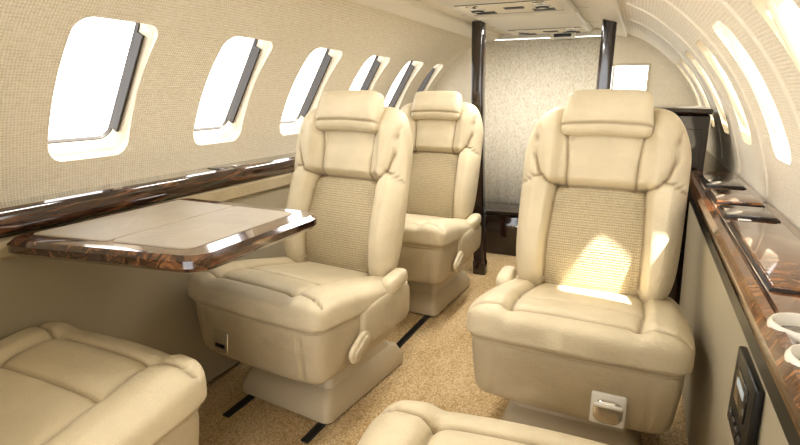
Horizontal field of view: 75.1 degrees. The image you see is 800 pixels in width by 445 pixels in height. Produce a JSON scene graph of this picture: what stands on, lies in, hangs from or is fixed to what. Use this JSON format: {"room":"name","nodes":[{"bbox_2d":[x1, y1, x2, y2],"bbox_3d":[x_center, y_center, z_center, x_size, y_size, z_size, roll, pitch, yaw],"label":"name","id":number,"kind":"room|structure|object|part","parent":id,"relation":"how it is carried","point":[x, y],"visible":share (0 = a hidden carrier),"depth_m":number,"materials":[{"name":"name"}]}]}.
{"room":"aircraft cabin","nodes":[
{"label":"aircraft cabin","id":0,"kind":"room"},
{"bbox_2d":[0,0,471,202],"bbox_3d":[-0.592,-0.116,1.951,0.615,1.578,4.800,6,15,24],"label":"wall","id":1,"kind":"structure","parent":0,"point":[188,37],"depth_m":1.79,"materials":[{"name":"fabric"}]},
{"bbox_2d":[48,23,152,154],"bbox_3d":[-0.922,-0.417,1.561,0.281,0.419,0.266,6,15,24],"label":"window","id":2,"kind":"structure","parent":1,"relation":"in","point":[141,38],"depth_m":1.66,"materials":[{"name":"beige plastic"}]},
{"bbox_2d":[0,185,289,383],"bbox_3d":[-0.728,0.262,2.053,0.050,0.695,4.700,6,15,24],"label":"wall panel","id":3,"kind":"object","parent":1,"relation":"attached to","point":[151,308],"depth_m":1.65,"materials":[{"name":"beige"}]},
{"bbox_2d":[0,152,295,259],"bbox_3d":[-0.757,-0.134,1.968,0.182,0.135,4.700,6,15,24],"label":"ledge","id":4,"kind":"object","parent":1,"relation":"attached to","point":[226,182],"visible":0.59,"depth_m":1.68,"materials":[{"name":"brown wood"}]},
{"bbox_2d":[6,198,316,272],"bbox_3d":[-0.613,0.032,1.431,0.577,0.060,0.590,6,15,24],"label":"folding table","id":5,"kind":"object","parent":4,"relation":"attached to","point":[188,235],"visible":1,"depth_m":1.31,"materials":[{"name":"beige leather"}]},
{"bbox_2d":[193,39,267,139],"bbox_3d":[-0.693,-0.538,2.046,0.281,0.419,0.266,6,15,24],"label":"window","id":6,"kind":"structure","parent":1,"relation":"in","point":[258,50],"depth_m":2.15,"materials":[{"name":"beige plastic"}]},
{"bbox_2d":[280,49,337,130],"bbox_3d":[-0.471,-0.656,2.518,0.281,0.419,0.266,6,15,24],"label":"window","id":7,"kind":"structure","parent":1,"relation":"in","point":[330,56],"depth_m":2.62,"materials":[{"name":"beige plastic"}]},
{"bbox_2d":[360,56,385,90],"bbox_3d":[-0.250,-0.773,2.986,0.281,0.419,0.266,6,15,24],"label":"window","id":8,"kind":"structure","parent":1,"relation":"in","point":[374,71],"depth_m":3.05,"materials":[{"name":"beige plastic"}]},
{"bbox_2d":[387,61,419,107],"bbox_3d":[-0.038,-0.886,3.436,0.281,0.419,0.266,6,15,24],"label":"window","id":9,"kind":"structure","parent":1,"relation":"in","point":[413,66],"depth_m":3.53,"materials":[{"name":"beige plastic"}]},
{"bbox_2d":[352,0,499,41],"bbox_3d":[-0.323,-0.789,1.621,0.121,0.051,4.740,6,15,24],"label":"trim","id":10,"kind":"structure","parent":1,"relation":"attached to","point":[411,9],"depth_m":2.53,"materials":[{"name":"beige plastic"}]},
{"bbox_2d":[413,64,439,99],"bbox_3d":[0.137,-0.978,3.806,0.281,0.419,0.178,6,15,24],"label":"window","id":11,"kind":"structure","parent":1,"relation":"in","point":[428,79],"depth_m":3.84,"materials":[{"name":"beige plastic"}]},
{"bbox_2d":[198,252,687,444],"bbox_3d":[0.070,0.723,1.848,2.100,0.060,4.800,6,15,24],"label":"floor","id":12,"kind":"structure","parent":0,"point":[436,368],"depth_m":1.98,"materials":[{"name":"carpet"}]},
{"bbox_2d":[0,321,206,444],"bbox_3d":[-0.846,0.316,1.004,0.625,1.122,0.725,6,15,24],"label":"passenger seat","id":13,"kind":"object","parent":12,"relation":"on","point":[61,383],"visible":1,"depth_m":1.13,"materials":[{"name":"leather"}]},
{"bbox_2d":[223,394,254,417],"bbox_3d":[-0.260,0.497,2.611,0.030,0.008,1.730,6,15,24],"label":"track","id":14,"kind":"object","parent":12,"relation":"on","point":[248,398],"visible":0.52,"depth_m":1.90,"materials":[{"name":"grey metal"}]},
{"bbox_2d":[397,91,482,315],"bbox_3d":[0.095,-0.130,2.792,0.625,1.120,0.737,7,16,27],"label":"passenger seat","id":15,"kind":"object","parent":14,"relation":"on","point":[442,233],"visible":0.74,"depth_m":2.80,"materials":[{"name":"leather"}]},
{"bbox_2d":[402,213,470,248],"bbox_3d":[0.057,0.007,2.768,0.610,0.170,0.602,7,16,27],"label":"seat cushion","id":16,"kind":"object","parent":15,"relation":"on","point":[421,230],"depth_m":2.48,"materials":[{"name":"leather"}]},
{"bbox_3d":[0.191,-0.342,2.945,0.544,0.690,0.188,7,3,27],"label":"backrest","id":17,"kind":"part","parent":15,"relation":"part of","materials":[{"name":"leather"}]},
{"bbox_3d":[0.299,0.195,2.599,0.016,0.032,0.090,7,46,27],"label":"recline lever","id":18,"kind":"part","parent":15,"relation":"part of","materials":[{"name":"beige plastic"}]},
{"bbox_2d":[187,90,412,423],"bbox_3d":[-0.317,0.086,1.928,0.625,1.120,0.737,8,16,30],"label":"passenger seat","id":19,"kind":"object","parent":12,"relation":"on","point":[312,323],"visible":0.98,"depth_m":1.90,"materials":[{"name":"leather"}]},
{"bbox_3d":[-0.609,0.403,1.767,0.070,0.070,0.008,8,10,30],"label":"latch plate","id":20,"kind":"part","parent":19,"relation":"part of","materials":[{"name":"beige plastic"}]},
{"bbox_2d":[187,256,406,335],"bbox_3d":[-0.357,0.223,1.907,0.610,0.170,0.602,8,16,30],"label":"seat cushion","id":21,"kind":"object","parent":19,"relation":"on","point":[287,295],"depth_m":1.73,"materials":[{"name":"leather"}]},
{"bbox_3d":[-0.211,-0.124,2.076,0.544,0.690,0.188,8,3,30],"label":"backrest","id":22,"kind":"part","parent":19,"relation":"part of","materials":[{"name":"leather"}]},
{"bbox_3d":[-0.127,0.414,1.725,0.016,0.032,0.090,8,46,30],"label":"recline lever","id":23,"kind":"part","parent":19,"relation":"part of","materials":[{"name":"beige plastic"}]},
{"bbox_2d":[301,315,429,443],"bbox_3d":[0.045,0.531,2.475,0.030,0.008,1.730,6,15,24],"label":"track","id":24,"kind":"object","parent":12,"relation":"on","point":[318,427],"visible":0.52,"depth_m":2.37,"materials":[{"name":"grey metal"}]},
{"bbox_2d":[471,21,486,274],"bbox_3d":[0.486,-0.415,3.158,0.141,1.514,0.078,6,15,24],"label":"pillar","id":25,"kind":"structure","parent":12,"relation":"on","point":[478,53],"depth_m":3.07,"materials":[{"name":"brown wood"}]},
{"bbox_2d":[357,400,606,444],"bbox_3d":[0.052,0.557,0.504,0.625,0.898,1.117,5,15,20],"label":"passenger seat","id":26,"kind":"object","parent":12,"relation":"on","point":[403,422],"visible":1,"depth_m":0.96,"materials":[{"name":"leather"}]},
{"bbox_2d":[485,201,519,255],"bbox_3d":[0.906,0.059,3.720,0.820,0.320,0.310,6,15,24],"label":"base cabinet","id":27,"kind":"object","parent":12,"relation":"on","point":[501,217],"visible":0.12,"depth_m":3.66,"materials":[{"name":"brown wood"}]},
{"bbox_3d":[0.676,0.070,3.676,0.360,0.240,0.012,6,15,24],"label":"door","id":28,"kind":"part","parent":27,"relation":"part of","materials":[{"name":"brown wood"}]},
{"bbox_2d":[596,19,617,88],"bbox_3d":[1.085,-0.338,2.895,0.096,1.492,0.078,6,15,24],"label":"pillar","id":29,"kind":"structure","parent":12,"relation":"on","point":[609,28],"depth_m":2.72,"materials":[{"name":"brown wood"}]},
{"bbox_2d":[654,104,713,304],"bbox_3d":[1.286,-0.069,2.717,0.400,1.056,0.836,6,15,24],"label":"base cabinet","id":30,"kind":"object","parent":12,"relation":"on","point":[696,119],"visible":0.15,"depth_m":2.21,"materials":[{"name":"brown wood"}]},
{"bbox_3d":[1.123,0.260,2.421,0.330,0.300,0.012,6,15,24],"label":"drawer","id":31,"kind":"part","parent":30,"relation":"part of","materials":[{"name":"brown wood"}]},
{"bbox_3d":[1.123,-0.167,2.314,0.330,0.500,0.012,6,15,24],"label":"door","id":32,"kind":"part","parent":30,"relation":"part of","materials":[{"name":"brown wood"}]},
{"bbox_3d":[0.496,0.651,1.998,0.030,0.008,0.950,6,15,24],"label":"track","id":33,"kind":"object","parent":12,"relation":"attached to","visible":0},
{"bbox_2d":[466,89,694,444],"bbox_3d":[0.598,0.145,1.686,0.625,1.122,0.728,7,15,25],"label":"passenger seat","id":34,"kind":"object","parent":33,"relation":"on","point":[589,341],"visible":1,"depth_m":1.69,"materials":[{"name":"leather"}]},
{"bbox_2d":[466,276,694,379],"bbox_3d":[0.579,0.284,1.662,0.610,0.170,0.602,7,15,25],"label":"seat cushion","id":35,"kind":"object","parent":34,"relation":"on","point":[552,327],"depth_m":1.46,"materials":[{"name":"leather"}]},
{"bbox_3d":[0.701,-0.065,1.837,0.544,0.690,0.188,7,3,25],"label":"backrest","id":36,"kind":"part","parent":34,"relation":"part of","materials":[{"name":"leather"}]},
{"bbox_2d":[592,399,622,424],"bbox_3d":[0.559,0.510,1.401,0.076,0.068,0.028,7,15,25],"label":"handle","id":37,"kind":"object","parent":34,"relation":"on","point":[604,411],"depth_m":1.39,"materials":[{"name":"silver metal"}]},
{"bbox_3d":[0.561,0.505,1.403,0.090,0.090,0.008,7,10,25],"label":"handle plate","id":38,"kind":"part","parent":34,"relation":"part of","materials":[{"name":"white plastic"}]},
{"bbox_2d":[414,0,601,34],"bbox_3d":[0.070,-0.802,1.467,0.863,0.085,4.800,6,15,24],"label":"ceiling","id":39,"kind":"structure","parent":0,"point":[590,14],"depth_m":2.69,"materials":[{"name":"beige plastic"}]},
{"bbox_2d":[434,0,592,39],"bbox_3d":[0.349,-0.904,2.069,0.520,0.071,3.200,6,15,24],"label":"panel","id":40,"kind":"object","parent":39,"relation":"attached to","point":[560,19],"visible":1,"depth_m":2.67,"materials":[{"name":"beige plastic"}]},
{"bbox_2d":[466,6,478,8],"bbox_3d":[0.329,-0.982,2.377,0.062,0.006,0.062,6,15,24],"label":"light","id":41,"kind":"object","parent":40,"relation":"on","point":[467,7],"depth_m":2.36,"materials":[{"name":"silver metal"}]},
{"bbox_3d":[0.390,-0.947,2.153,0.520,0.030,1.100,6,15,24],"label":"panel","id":42,"kind":"part","parent":40,"relation":"part of","materials":[{"name":"beige plastic"}]},
{"bbox_3d":[0.827,-1.178,3.079,0.520,0.030,0.900,6,15,24],"label":"panel","id":43,"kind":"part","parent":40,"relation":"part of","materials":[{"name":"beige plastic"}]},
{"bbox_2d":[531,1,545,4],"bbox_3d":[0.602,-0.952,2.256,0.062,0.006,0.062,6,15,24],"label":"light","id":44,"kind":"object","parent":40,"relation":"on","point":[532,2],"depth_m":2.24,"materials":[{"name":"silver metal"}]},
{"bbox_2d":[495,29,601,39],"bbox_3d":[0.982,-1.284,3.555,0.895,0.040,0.050,6,15,24],"label":"rail","id":45,"kind":"object","parent":39,"relation":"attached to","point":[596,32],"visible":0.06,"depth_m":3.56,"materials":[{"name":"beige plastic"}]},
{"bbox_2d":[485,36,600,203],"bbox_3d":[0.982,-0.545,3.740,0.875,1.473,0.021,6,15,24],"label":"partition","id":46,"kind":"object","parent":45,"relation":"hanging from","point":[526,79],"visible":0.3,"depth_m":3.69,"materials":[{"name":"fabric"}]},
{"bbox_2d":[433,35,696,104],"bbox_3d":[1.056,-0.562,3.748,1.970,1.512,0.040,6,15,24],"label":"wall","id":47,"kind":"structure","parent":0,"point":[667,85],"depth_m":3.36,"materials":[{"name":"fabric"}]},
{"bbox_2d":[611,66,614,88],"bbox_3d":[1.411,-0.937,3.458,0.015,0.200,0.012,6,15,24],"label":"frame","id":48,"kind":"object","parent":47,"relation":"attached to","point":[613,66],"visible":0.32,"depth_m":3.44,"materials":[{"name":"beige plastic"}]},
{"bbox_2d":[613,63,650,65],"bbox_3d":[1.509,-1.030,3.388,0.230,0.015,0.012,6,15,24],"label":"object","id":49,"kind":"structure","parent":47,"relation":"in","point":[619,64],"depth_m":3.38,"materials":[{"name":"beige plastic"}]},
{"bbox_2d":[646,65,650,90],"bbox_3d":[1.607,-0.915,3.370,0.015,0.200,0.012,6,15,24],"label":"frame","id":50,"kind":"object","parent":47,"relation":"attached to","point":[649,66],"visible":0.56,"depth_m":3.36,"materials":[{"name":"beige plastic"}]},
{"bbox_2d":[619,0,799,230],"bbox_3d":[0.731,0.031,1.363,0.615,1.578,4.800,6,15,24],"label":"wall","id":51,"kind":"structure","parent":0,"point":[783,168],"depth_m":1.51,"materials":[{"name":"fabric"}]},
{"bbox_2d":[590,0,628,36],"bbox_3d":[0.437,-0.704,1.284,0.121,0.051,4.740,6,15,24],"label":"trim","id":52,"kind":"structure","parent":51,"relation":"attached to","point":[611,10],"depth_m":2.40,"materials":[{"name":"beige plastic"}]},
{"bbox_2d":[629,19,722,157],"bbox_3d":[1.351,-0.660,2.547,0.484,0.663,0.036,6,15,24],"label":"trim","id":53,"kind":"structure","parent":51,"relation":"attached to","point":[632,20],"depth_m":2.50,"materials":[{"name":"beige plastic"}]},
{"bbox_2d":[626,2,739,172],"bbox_3d":[1.135,-0.545,2.088,0.484,0.663,0.036,6,15,24],"label":"trim","id":54,"kind":"structure","parent":51,"relation":"attached to","point":[628,4],"depth_m":2.04,"materials":[{"name":"beige plastic"}]},
{"bbox_2d":[684,72,701,105],"bbox_3d":[1.776,-0.796,3.078,0.253,0.371,0.178,6,15,24],"label":"window","id":55,"kind":"structure","parent":51,"relation":"in","point":[692,86],"depth_m":3.17,"materials":[{"name":"beige plastic"}]},
{"bbox_2d":[686,64,709,107],"bbox_3d":[1.601,-0.704,2.708,0.253,0.371,0.208,6,15,24],"label":"window","id":56,"kind":"structure","parent":51,"relation":"in","point":[693,75],"depth_m":2.81,"materials":[{"name":"beige plastic"}]},
{"bbox_2d":[693,57,726,121],"bbox_3d":[1.389,-0.591,2.258,0.253,0.371,0.208,6,15,24],"label":"window","id":57,"kind":"structure","parent":51,"relation":"in","point":[705,76],"depth_m":2.36,"materials":[{"name":"beige plastic"}]},
{"bbox_2d":[662,0,768,196],"bbox_3d":[0.912,-0.427,1.617,0.484,0.663,0.036,6,15,24],"label":"trim","id":58,"kind":"structure","parent":51,"relation":"attached to","point":[766,182],"depth_m":1.57,"materials":[{"name":"beige plastic"}]},
{"bbox_2d":[703,44,750,135],"bbox_3d":[1.168,-0.474,1.790,0.253,0.371,0.208,6,15,24],"label":"window","id":59,"kind":"structure","parent":51,"relation":"in","point":[720,71],"depth_m":1.89,"materials":[{"name":"beige plastic"}]},
{"bbox_2d":[679,201,788,444],"bbox_3d":[0.555,0.578,0.790,0.052,0.695,3.400,6,15,24],"label":"panel","id":60,"kind":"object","parent":51,"relation":"attached to","point":[705,303],"depth_m":1.39,"materials":[{"name":"beige"}]},
{"bbox_2d":[688,169,799,444],"bbox_3d":[0.583,0.209,0.684,0.186,0.123,3.400,6,15,24],"label":"ledge","id":61,"kind":"object","parent":51,"relation":"attached to","point":[754,249],"visible":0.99,"depth_m":0.96,"materials":[{"name":"brown wood"}]},
{"bbox_3d":[1.173,-0.150,1.903,0.115,0.010,0.240,6,15,24],"label":"aft lid","id":62,"kind":"part","parent":61,"relation":"part of","materials":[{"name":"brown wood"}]},
{"bbox_3d":[1.040,-0.080,1.621,0.115,0.010,0.220,6,15,24],"label":"magazine lid","id":63,"kind":"part","parent":61,"relation":"part of","materials":[{"name":"brown wood"}]},
{"bbox_3d":[0.940,-0.027,1.409,0.115,0.010,0.140,6,15,24],"label":"ashtray lid","id":64,"kind":"part","parent":61,"relation":"part of","materials":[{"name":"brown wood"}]},
{"bbox_3d":[0.778,0.059,1.065,0.115,0.010,0.500,6,15,24],"label":"folded table lid","id":65,"kind":"part","parent":61,"relation":"part of","materials":[{"name":"brown wood"}]},
{"bbox_2d":[727,346,764,444],"bbox_3d":[0.599,0.319,0.908,0.018,0.150,0.170,6,15,24],"label":"control panel","id":66,"kind":"object","parent":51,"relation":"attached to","point":[747,396],"visible":1,"depth_m":0.88,"materials":[{"name":"black plastic"}]},
{"bbox_2d":[721,22,790,154],"bbox_3d":[0.945,-0.356,1.318,0.253,0.371,0.208,6,15,24],"label":"window","id":67,"kind":"structure","parent":51,"relation":"in","point":[751,71],"depth_m":1.42,"materials":[{"name":"beige plastic"}]},
{"bbox_2d":[716,0,799,137],"bbox_3d":[0.687,-0.308,1.140,0.484,0.663,0.036,6,15,24],"label":"trim","id":68,"kind":"structure","parent":51,"relation":"attached to","point":[723,3],"depth_m":1.08,"materials":[{"name":"beige plastic"}]},
{"bbox_2d":[765,0,799,68],"bbox_3d":[0.716,-0.235,0.833,0.253,0.371,0.208,6,15,24],"label":"window","id":69,"kind":"structure","parent":51,"relation":"in","point":[785,13],"depth_m":0.92,"materials":[{"name":"white glass"}]}
]}

